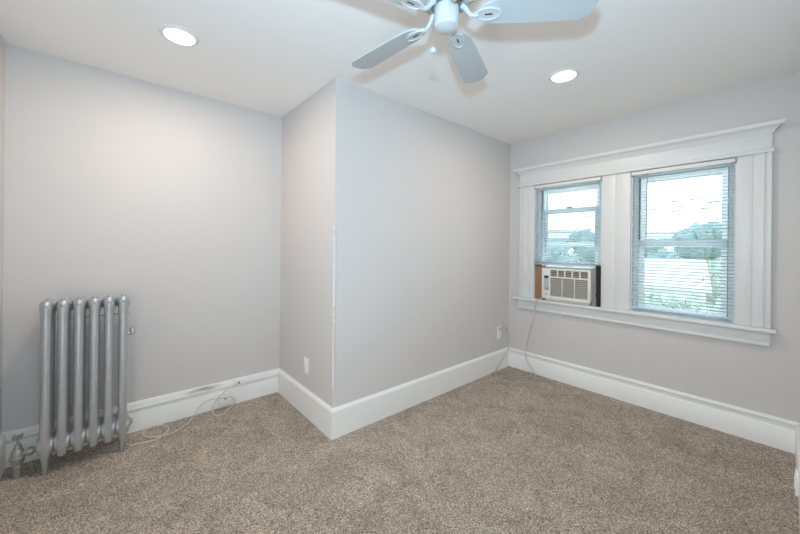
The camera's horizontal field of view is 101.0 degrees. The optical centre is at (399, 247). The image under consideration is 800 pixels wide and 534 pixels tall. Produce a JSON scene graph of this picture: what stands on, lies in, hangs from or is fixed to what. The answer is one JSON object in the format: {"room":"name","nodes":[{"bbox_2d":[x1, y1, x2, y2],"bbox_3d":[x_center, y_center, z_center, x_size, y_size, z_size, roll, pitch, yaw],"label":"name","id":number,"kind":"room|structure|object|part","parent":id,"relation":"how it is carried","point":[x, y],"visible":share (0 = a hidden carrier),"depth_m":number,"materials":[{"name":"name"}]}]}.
{"room":"empty bedroom","nodes":[
{"label":"empty bedroom","id":0,"kind":"room"},
{"bbox_2d":[0,34,5,433],"bbox_3d":[-1.336,0.058,0.677,0.140,2.500,3.226,1,0,-41],"label":"wall","id":1,"kind":"structure","parent":0,"point":[2,43],"depth_m":1.91,"materials":[{"name":"paint"}]},
{"bbox_2d":[0,433,5,477],"bbox_3d":[-1.333,1.204,0.783,0.022,0.207,3.086,1,0,-41],"label":"baseboard","id":2,"kind":"structure","parent":1,"relation":"attached to","point":[2,435],"depth_m":1.90,"materials":[{"name":"white paint"}]},
{"bbox_2d":[2,44,281,432],"bbox_3d":[-1.814,0.053,2.488,1.785,2.500,0.140,1,0,-41],"label":"wall","id":3,"kind":"structure","parent":0,"point":[167,199],"depth_m":2.35,"materials":[{"name":"paint"}]},
{"bbox_2d":[3,368,278,467],"bbox_3d":[-1.720,1.201,2.472,1.645,0.206,0.024,1,0,-41],"label":"baseboard","id":4,"kind":"structure","parent":3,"relation":"attached to","point":[163,409],"depth_m":2.50,"materials":[{"name":"white wood"}]},
{"bbox_2d":[218,391,230,405],"bbox_3d":[-1.434,1.229,2.690,0.089,0.095,0.032,1,0,-41],"label":"baseboard outlet","id":5,"kind":"object","parent":3,"relation":"attached to","point":[223,401],"visible":0.95,"depth_m":2.68,"materials":[{"name":"plastic"}]},
{"bbox_2d":[235,377,246,384],"bbox_3d":[-1.339,1.124,2.775,0.087,0.047,0.030,1,0,-41],"label":"cable jack","id":6,"kind":"object","parent":3,"relation":"attached to","point":[243,380],"visible":0.94,"depth_m":2.77,"materials":[{"name":"plastic"}]},
{"bbox_2d":[279,85,325,399],"bbox_3d":[-0.812,0.063,2.800,0.140,2.500,0.978,1,0,-41],"label":"wall","id":7,"kind":"structure","parent":0,"point":[303,170],"depth_m":2.65,"materials":[{"name":"paint"}]},
{"bbox_2d":[278,368,332,439],"bbox_3d":[-0.786,1.210,2.633,0.022,0.207,1.000,1,0,-41],"label":"baseboard","id":8,"kind":"structure","parent":7,"relation":"attached to","point":[318,412],"depth_m":2.54,"materials":[{"name":"white paint"}]},
{"bbox_2d":[304,357,308,374],"bbox_3d":[-0.738,0.929,2.591,0.008,0.126,0.076,1,0,-41],"label":"blank wall plate","id":9,"kind":"object","parent":7,"relation":"attached to","point":[306,360],"visible":1,"depth_m":2.58,"materials":[{"name":"plastic"}]},
{"bbox_2d":[0,366,799,533],"bbox_3d":[0.127,1.383,2.046,4.166,0.120,3.366,1,0,-41],"label":"floor","id":10,"kind":"structure","parent":0,"point":[488,454],"depth_m":1.91,"materials":[{"name":"beige carpet"}]},
{"bbox_2d":[9,293,134,478],"bbox_3d":[-1.977,0.800,2.020,0.546,1.002,0.206,1,0,-41],"label":"radiator","id":11,"kind":"object","parent":10,"relation":"on","point":[59,439],"visible":1,"depth_m":1.98,"materials":[{"name":"silver metal"}]},
{"bbox_3d":[-2.164,1.069,1.866,0.044,0.017,0.044,1,0,-41],"label":"valve handle","id":12,"kind":"part","parent":11,"relation":"part of","materials":[{"name":"silver metal"}]},
{"bbox_3d":[-2.030,1.238,1.883,0.042,0.125,0.042,1,0,-41],"label":"leg","id":13,"kind":"part","parent":11,"relation":"part of","materials":[{"name":"silver metal"}]},
{"bbox_3d":[-1.944,0.430,2.051,0.398,0.008,0.008,1,0,-41],"label":"tie rod","id":14,"kind":"part","parent":11,"relation":"part of","materials":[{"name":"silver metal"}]},
{"bbox_3d":[-1.774,1.241,2.104,0.042,0.125,0.042,1,0,-41],"label":"leg","id":15,"kind":"part","parent":11,"relation":"part of","materials":[{"name":"silver metal"}]},
{"bbox_2d":[128,327,134,334],"bbox_3d":[-1.789,0.553,2.186,0.050,0.048,0.027,1,0,-41],"label":"air vent","id":16,"kind":"object","parent":11,"relation":"attached to","point":[132,330],"depth_m":2.18,"materials":[{"name":"silver metal"}]},
{"bbox_2d":[130,382,238,445],"bbox_3d":[-1.553,1.214,2.451,0.708,0.185,0.201,1,0,-41],"label":"cable","id":17,"kind":"object","parent":10,"relation":"on","point":[164,434],"visible":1,"depth_m":2.40,"materials":[{"name":"white plastic"}]},
{"bbox_2d":[0,0,799,144],"bbox_3d":[0.154,-1.237,2.046,4.166,0.120,3.366,1,0,-41],"label":"ceiling","id":18,"kind":"structure","parent":0,"point":[264,56],"depth_m":1.98,"materials":[{"name":"paint"}]},
{"bbox_2d":[159,24,199,45],"bbox_3d":[-1.237,-1.186,1.851,0.192,0.011,0.192,1,0,-41],"label":"recessed light","id":19,"kind":"object","parent":18,"relation":"in","point":[177,34],"visible":1,"depth_m":1.84,"materials":[{"name":"white plastic"}]},
{"bbox_2d":[164,29,194,44],"bbox_3d":[-1.237,-1.186,1.851,0.147,0.004,0.147,1,0,-41],"label":"diffuser","id":20,"kind":"object","parent":19,"relation":"attached to","point":[178,36],"depth_m":1.85,"materials":[{"name":"white plastic"}]},
{"bbox_2d":[351,0,598,82],"bbox_3d":[0.148,-0.958,1.270,1.029,0.436,1.011,1,0,-41],"label":"ceiling fan","id":21,"kind":"object","parent":18,"relation":"hanging from","point":[444,17],"visible":1,"depth_m":1.25,"materials":[{"name":"white metal"}]},
{"bbox_3d":[-0.063,-0.887,1.484,0.408,0.029,0.125,1,0,44],"label":"blade","id":22,"kind":"part","parent":21,"relation":"part of","materials":[{"name":"paint"}]},
{"bbox_3d":[-0.115,-0.887,1.098,0.408,0.029,0.125,1,0,-28],"label":"blade","id":23,"kind":"part","parent":21,"relation":"part of","materials":[{"name":"paint"}]},
{"bbox_3d":[0.062,-0.897,1.200,0.152,0.058,0.063,1,0,-41],"label":"blade arm","id":24,"kind":"part","parent":21,"relation":"part of","materials":[{"name":"white metal"}]},
{"bbox_3d":[0.084,-0.897,1.343,0.058,0.058,0.154,1,0,-41],"label":"blade arm","id":25,"kind":"part","parent":21,"relation":"part of","materials":[{"name":"white metal"}]},
{"bbox_3d":[0.126,-0.751,1.256,0.024,0.022,0.024,1,0,-41],"label":"chain knob","id":26,"kind":"part","parent":21,"relation":"part of","materials":[{"name":"white plastic"}]},
{"bbox_3d":[0.234,-0.895,1.369,0.058,0.058,0.155,1,0,23],"label":"blade arm","id":27,"kind":"part","parent":21,"relation":"part of","materials":[{"name":"white metal"}]},
{"bbox_3d":[0.321,-0.883,1.555,0.125,0.029,0.408,1,0,26],"label":"blade","id":28,"kind":"part","parent":21,"relation":"part of","materials":[{"name":"paint"}]},
{"bbox_3d":[0.303,-0.895,1.236,0.155,0.058,0.058,1,0,5],"label":"blade arm","id":29,"kind":"part","parent":21,"relation":"part of","materials":[{"name":"white metal"}]},
{"bbox_3d":[0.506,-0.881,1.212,0.408,0.029,0.125,1,0,8],"label":"blade","id":30,"kind":"part","parent":21,"relation":"part of","materials":[{"name":"paint"}]},
{"bbox_2d":[548,68,579,82],"bbox_3d":[1.110,-1.161,2.232,0.192,0.011,0.192,1,0,-41],"label":"recessed light","id":31,"kind":"object","parent":18,"relation":"in","point":[565,74],"visible":1,"depth_m":2.22,"materials":[{"name":"white plastic"}]},
{"bbox_2d":[552,71,575,81],"bbox_3d":[1.110,-1.162,2.232,0.147,0.004,0.147,1,0,-41],"label":"diffuser","id":32,"kind":"object","parent":31,"relation":"attached to","point":[557,76],"depth_m":2.23,"materials":[{"name":"white plastic"}]},
{"bbox_2d":[323,77,509,407],"bbox_3d":[0.401,0.076,3.110,2.381,2.500,0.140,1,0,-41],"label":"wall","id":33,"kind":"structure","parent":0,"point":[418,201],"depth_m":2.72,"materials":[{"name":"paint"}]},
{"bbox_2d":[331,221,336,389],"bbox_3d":[-0.457,0.398,2.280,0.031,1.163,0.031,1,0,-7],"label":"guard","id":34,"kind":"object","parent":33,"relation":"attached to","point":[334,239],"visible":1,"depth_m":2.27,"materials":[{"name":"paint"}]},
{"bbox_2d":[331,347,508,439],"bbox_3d":[0.381,1.222,2.996,2.263,0.207,0.022,1,0,-41],"label":"baseboard","id":35,"kind":"structure","parent":33,"relation":"attached to","point":[349,417],"depth_m":2.72,"materials":[{"name":"white paint"}]},
{"bbox_2d":[497,326,500,338],"bbox_3d":[1.089,0.929,3.613,0.072,0.136,0.009,1,0,-41],"label":"wall outlet","id":36,"kind":"object","parent":33,"relation":"attached to","point":[498,330],"visible":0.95,"depth_m":3.60,"materials":[{"name":"plastic"}]},
{"bbox_2d":[508,72,799,422],"bbox_3d":[1.984,0.092,2.993,0.140,2.500,2.108,1,0,-41],"label":"wall","id":37,"kind":"structure","parent":0,"point":[762,379],"depth_m":2.52,"materials":[{"name":"paint"}]},
{"bbox_2d":[519,186,534,297],"bbox_3d":[1.373,-0.063,3.567,0.034,1.203,0.162,1,0,-41],"label":"trim","id":38,"kind":"structure","parent":37,"relation":"attached to","point":[527,194],"depth_m":3.56,"materials":[{"name":"white paint"}]},
{"bbox_2d":[534,180,601,306],"bbox_3d":[1.700,-0.054,3.319,0.135,1.197,0.640,1,0,-41],"label":"window","id":39,"kind":"structure","parent":37,"relation":"in","point":[599,184],"depth_m":3.37,"materials":[{"name":"white paint"}]},
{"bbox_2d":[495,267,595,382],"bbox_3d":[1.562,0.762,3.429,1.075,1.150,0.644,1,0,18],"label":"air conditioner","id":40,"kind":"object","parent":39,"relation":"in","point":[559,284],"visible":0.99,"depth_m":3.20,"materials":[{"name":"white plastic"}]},
{"bbox_3d":[1.193,0.915,3.417,0.416,0.836,0.384,1,0,-41],"label":"power cord","id":41,"kind":"part","parent":40,"relation":"part of","materials":[{"name":"white plastic"}]},
{"bbox_3d":[1.484,0.354,3.343,0.005,0.155,0.052,1,0,-41],"label":"control panel","id":42,"kind":"part","parent":40,"relation":"part of","materials":[{"name":"grey plastic"}]},
{"bbox_3d":[1.614,0.362,3.217,0.035,0.308,0.458,1,0,-41],"label":"panel","id":43,"kind":"part","parent":40,"relation":"part of","materials":[{"name":"white plastic"}]},
{"bbox_3d":[1.672,0.205,3.268,0.030,0.012,0.455,1,0,-41],"label":"rail","id":44,"kind":"part","parent":40,"relation":"part of","materials":[{"name":"white plastic"}]},
{"bbox_2d":[550,278,587,299],"bbox_3d":[1.631,0.389,3.192,0.016,0.190,0.346,1,0,-41],"label":"grille","id":45,"kind":"object","parent":40,"relation":"attached to","point":[560,288],"depth_m":3.18,"materials":[{"name":"plastic"}]},
{"bbox_2d":[551,271,587,277],"bbox_3d":[1.634,0.257,3.192,0.022,0.066,0.337,1,0,-41],"label":"vent","id":46,"kind":"object","parent":40,"relation":"attached to","point":[554,274],"depth_m":3.19,"materials":[{"name":"plastic"}]},
{"bbox_3d":[1.826,0.367,3.084,0.042,0.353,0.031,1,0,-41],"label":"accordion panel","id":47,"kind":"part","parent":40,"relation":"part of","materials":[{"name":"grey plastic"}]},
{"bbox_2d":[534,176,601,266],"bbox_3d":[1.641,-0.237,3.267,0.046,0.834,0.640,1,0,-41],"label":"mini blind","id":48,"kind":"object","parent":39,"relation":"attached to","point":[596,178],"visible":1,"depth_m":3.24,"materials":[{"name":"white plastic"}]},
{"bbox_3d":[1.640,0.173,3.270,0.026,0.014,0.620,1,0,-41],"label":"rail","id":49,"kind":"part","parent":48,"relation":"part of","materials":[{"name":"white plastic"}]},
{"bbox_3d":[1.782,-0.227,3.111,0.027,0.792,0.002,1,0,-41],"label":"ladder cord","id":50,"kind":"part","parent":48,"relation":"part of","materials":[{"name":"white fabric"}]},
{"bbox_3d":[1.706,-0.099,3.324,0.030,0.600,0.554,1,0,-41],"label":"sash","id":51,"kind":"part","parent":39,"relation":"part of","materials":[{"name":"plastic"}]},
{"bbox_3d":[1.737,-0.312,3.349,0.030,0.602,0.554,1,0,-41],"label":"sash","id":52,"kind":"part","parent":39,"relation":"part of","materials":[{"name":"plastic"}]},
{"bbox_2d":[601,172,630,310],"bbox_3d":[1.925,-0.057,2.942,0.018,1.203,0.225,1,0,-41],"label":"trim","id":53,"kind":"structure","parent":37,"relation":"attached to","point":[616,188],"depth_m":2.93,"materials":[{"name":"white paint"}]},
{"bbox_2d":[518,299,769,346],"bbox_3d":[1.911,0.619,2.940,0.030,0.097,1.850,1,0,-41],"label":"trim","id":54,"kind":"structure","parent":37,"relation":"attached to","point":[737,335],"depth_m":2.69,"materials":[{"name":"white paint"}]},
{"bbox_2d":[512,296,776,333],"bbox_3d":[1.913,0.558,2.953,0.112,0.027,1.926,1,0,-41],"label":"window sill","id":55,"kind":"structure","parent":37,"relation":"attached to","point":[645,314],"depth_m":2.65,"materials":[{"name":"white paint"}]},
{"bbox_2d":[535,265,545,298],"bbox_3d":[1.485,0.363,3.482,0.038,0.353,0.106,1,0,-41],"label":"board","id":56,"kind":"object","parent":55,"relation":"on","point":[538,268],"visible":0.73,"depth_m":3.48,"materials":[{"name":"brown wood"}]},
{"bbox_2d":[596,266,600,306],"bbox_3d":[1.830,0.355,3.040,0.046,0.376,0.038,1,0,-41],"label":"strip","id":57,"kind":"object","parent":55,"relation":"on","point":[598,268],"visible":1,"depth_m":3.02,"materials":[{"name":"black plastic"}]},
{"bbox_2d":[513,118,785,187],"bbox_3d":[1.911,-0.754,2.920,0.078,0.198,1.958,1,0,-41],"label":"trim","id":58,"kind":"structure","parent":37,"relation":"attached to","point":[753,139],"depth_m":2.67,"materials":[{"name":"white paint"}]},
{"bbox_2d":[509,347,798,453],"bbox_3d":[1.911,1.238,2.940,0.021,0.206,2.108,1,0,-41],"label":"baseboard","id":59,"kind":"structure","parent":37,"relation":"attached to","point":[769,430],"depth_m":2.63,"materials":[{"name":"white paint"}]},
{"bbox_2d":[630,163,735,323],"bbox_3d":[2.265,-0.049,2.665,0.135,1.197,0.640,1,0,-41],"label":"window","id":60,"kind":"structure","parent":37,"relation":"in","point":[635,222],"depth_m":2.61,"materials":[{"name":"white paint"}]},
{"bbox_3d":[2.268,0.239,2.670,0.030,0.600,0.554,1,0,-41],"label":"sash","id":61,"kind":"part","parent":60,"relation":"part of","materials":[{"name":"plastic"}]},
{"bbox_2d":[631,158,736,319],"bbox_3d":[2.205,-0.065,2.612,0.046,1.166,0.640,1,0,-41],"label":"mini blind","id":62,"kind":"object","parent":60,"relation":"attached to","point":[732,160],"visible":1,"depth_m":2.58,"materials":[{"name":"white plastic"}]},
{"bbox_3d":[2.097,-0.058,2.744,0.027,1.124,0.002,1,0,-41],"label":"ladder cord","id":63,"kind":"part","parent":62,"relation":"part of","materials":[{"name":"white fabric"}]},
{"bbox_3d":[2.202,0.511,2.615,0.026,0.014,0.620,1,0,-41],"label":"rail","id":64,"kind":"part","parent":62,"relation":"part of","materials":[{"name":"white plastic"}]},
{"bbox_3d":[2.294,-0.190,2.490,0.006,0.861,0.002,1,0,-41],"label":"pull cord","id":65,"kind":"part","parent":62,"relation":"part of","materials":[{"name":"white fabric"}]},
{"bbox_3d":[2.323,-0.056,2.483,0.027,1.124,0.002,1,0,-41],"label":"ladder cord","id":66,"kind":"part","parent":62,"relation":"part of","materials":[{"name":"white fabric"}]},
{"bbox_3d":[2.302,-0.306,2.694,0.030,0.602,0.554,1,0,-41],"label":"sash","id":67,"kind":"part","parent":60,"relation":"part of","materials":[{"name":"plastic"}]},
{"bbox_2d":[735,152,772,328],"bbox_3d":[2.467,-0.051,2.302,0.034,1.203,0.173,1,0,-41],"label":"trim","id":68,"kind":"structure","parent":37,"relation":"attached to","point":[754,173],"depth_m":2.30,"materials":[{"name":"white paint"}]},
{"bbox_3d":[1.249,0.084,0.872,4.026,2.500,0.140,1,0,-41],"label":"wall","id":69,"kind":"structure","parent":0,"visible":0},
{"bbox_2d":[794,468,798,496],"bbox_3d":[2.056,1.217,1.708,0.077,0.112,0.018,1,0,-41],"label":"baseboard outlet","id":70,"kind":"object","parent":69,"relation":"attached to","point":[796,475],"visible":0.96,"depth_m":1.68,"materials":[{"name":"plastic"}]},
{"bbox_2d":[795,423,799,519],"bbox_3d":[1.131,1.230,0.887,3.886,0.207,0.022,1,0,-41],"label":"baseboard","id":71,"kind":"structure","parent":69,"relation":"attached to","point":[797,426],"depth_m":1.93,"materials":[{"name":"white paint"}]},
{"label":"outside","id":72,"kind":"structure","parent":0,"visible":0},
{"bbox_2d":[571,251,712,309],"bbox_3d":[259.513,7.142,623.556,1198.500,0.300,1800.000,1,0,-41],"label":"ground","id":73,"kind":"structure","parent":72,"point":[708,264],"depth_m":85.37,"materials":[{"name":"green plant"}]},
{"bbox_2d":[546,247,569,261],"bbox_3d":[8.943,2.098,18.976,1.541,4.638,1.454,1,0,33],"label":"tree","id":74,"kind":"object","parent":73,"relation":"on","point":[557,248],"visible":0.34,"depth_m":18.67,"materials":[{"name":"green plant"}]},
{"bbox_2d":[546,229,572,254],"bbox_3d":[12.955,1.492,30.000,2.348,5.925,6.300,1,0,0],"label":"building","id":75,"kind":"structure","parent":73,"relation":"on","point":[549,232],"depth_m":26.96,"materials":[{"name":"white"}]},
{"bbox_2d":[559,252,581,262],"bbox_3d":[8.800,2.312,16.955,1.140,4.206,1.051,1,0,-17],"label":"tree","id":76,"kind":"object","parent":73,"relation":"on","point":[564,255],"visible":0.12,"depth_m":16.91,"materials":[{"name":"green plant"}]},
{"bbox_2d":[568,228,594,262],"bbox_3d":[12.427,1.566,21.987,2.061,5.775,2.039,1,0,-41],"label":"tree","id":77,"kind":"object","parent":73,"relation":"on","point":[590,232],"visible":0.35,"depth_m":21.54,"materials":[{"name":"green plant"}]},
{"bbox_2d":[645,237,664,255],"bbox_3d":[22.869,1.776,29.968,2.095,5.568,1.879,1,0,-41],"label":"tree","id":78,"kind":"object","parent":73,"relation":"on","point":[656,248],"visible":0.17,"depth_m":29.45,"materials":[{"name":"green plant"}]},
{"bbox_2d":[644,292,667,307],"bbox_3d":[5.771,2.703,7.621,0.680,3.358,0.610,1,0,-23],"label":"tree","id":79,"kind":"object","parent":73,"relation":"on","point":[650,292],"visible":0.15,"depth_m":7.47,"materials":[{"name":"green plant"}]},
{"bbox_2d":[645,248,681,257],"bbox_3d":[15.790,2.247,20.068,2.268,4.486,2.180,1,0,-41],"label":"tree","id":80,"kind":"object","parent":73,"relation":"on","point":[649,254],"visible":0.23,"depth_m":19.70,"materials":[{"name":"green plant"}]},
{"bbox_2d":[646,231,680,257],"bbox_3d":[27.820,1.455,37.000,2.569,6.305,6.300,1,0,0],"label":"building","id":81,"kind":"structure","parent":73,"relation":"on","point":[673,232],"depth_m":34.00,"materials":[{"name":"white"}]},
{"bbox_2d":[663,295,684,308],"bbox_3d":[7.750,2.857,9.318,0.742,3.092,0.727,1,0,-41],"label":"tree","id":82,"kind":"object","parent":73,"relation":"on","point":[673,298],"visible":0.22,"depth_m":9.21,"materials":[{"name":"green plant"}]},
{"bbox_2d":[644,258,711,303],"bbox_3d":[9.852,2.412,13.056,3.300,4.022,5.206,1,0,40],"label":"garage","id":83,"kind":"structure","parent":73,"relation":"on","point":[647,260],"depth_m":11.16,"materials":[{"name":"white"}]},
{"bbox_2d":[671,219,721,261],"bbox_3d":[22.588,1.209,24.933,3.014,6.706,3.328,1,0,-41],"label":"tree","id":84,"kind":"object","parent":73,"relation":"on","point":[695,225],"visible":0.5,"depth_m":24.20,"materials":[{"name":"green plant"}]},
{"bbox_2d":[684,293,716,312],"bbox_3d":[6.721,2.704,7.373,0.639,3.375,0.614,1,0,-41],"label":"tree","id":85,"kind":"object","parent":73,"relation":"on","point":[697,297],"visible":0.19,"depth_m":7.32,"materials":[{"name":"green plant"}]},
{"bbox_2d":[706,257,720,306],"bbox_3d":[13.143,2.381,13.516,0.998,4.156,1.038,1,0,1],"label":"tree","id":86,"kind":"object","parent":73,"relation":"on","point":[714,261],"visible":0.27,"depth_m":13.38,"materials":[{"name":"green plant"}]},
{"bbox_2d":[713,295,720,313],"bbox_3d":[8.852,2.834,8.950,0.576,3.159,0.613,1,0,-21],"label":"tree","id":87,"kind":"object","parent":73,"relation":"on","point":[719,299],"visible":0.03,"depth_m":8.99,"materials":[{"name":"green plant"}]},
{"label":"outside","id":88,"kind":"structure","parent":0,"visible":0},
{"bbox_2d":[548,195,720,216],"bbox_3d":[11.961,-2.380,19.200,0.036,0.510,24.366,1,0,-12],"label":"overhead wire","id":89,"kind":"object","parent":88,"point":[716,195],"visible":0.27,"depth_m":15.58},
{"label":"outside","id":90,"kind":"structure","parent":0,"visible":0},
{"bbox_2d":[553,201,721,219],"bbox_3d":[11.961,-2.130,19.200,0.036,0.510,24.366,1,0,-12],"label":"overhead wire","id":91,"kind":"object","parent":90,"point":[719,201],"visible":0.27,"depth_m":15.61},
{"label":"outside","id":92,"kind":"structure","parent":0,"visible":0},
{"bbox_2d":[550,206,721,222],"bbox_3d":[11.961,-1.925,19.200,0.036,0.510,24.366,1,0,-12],"label":"overhead wire","id":93,"kind":"object","parent":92,"point":[715,206],"visible":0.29,"depth_m":15.86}
]}

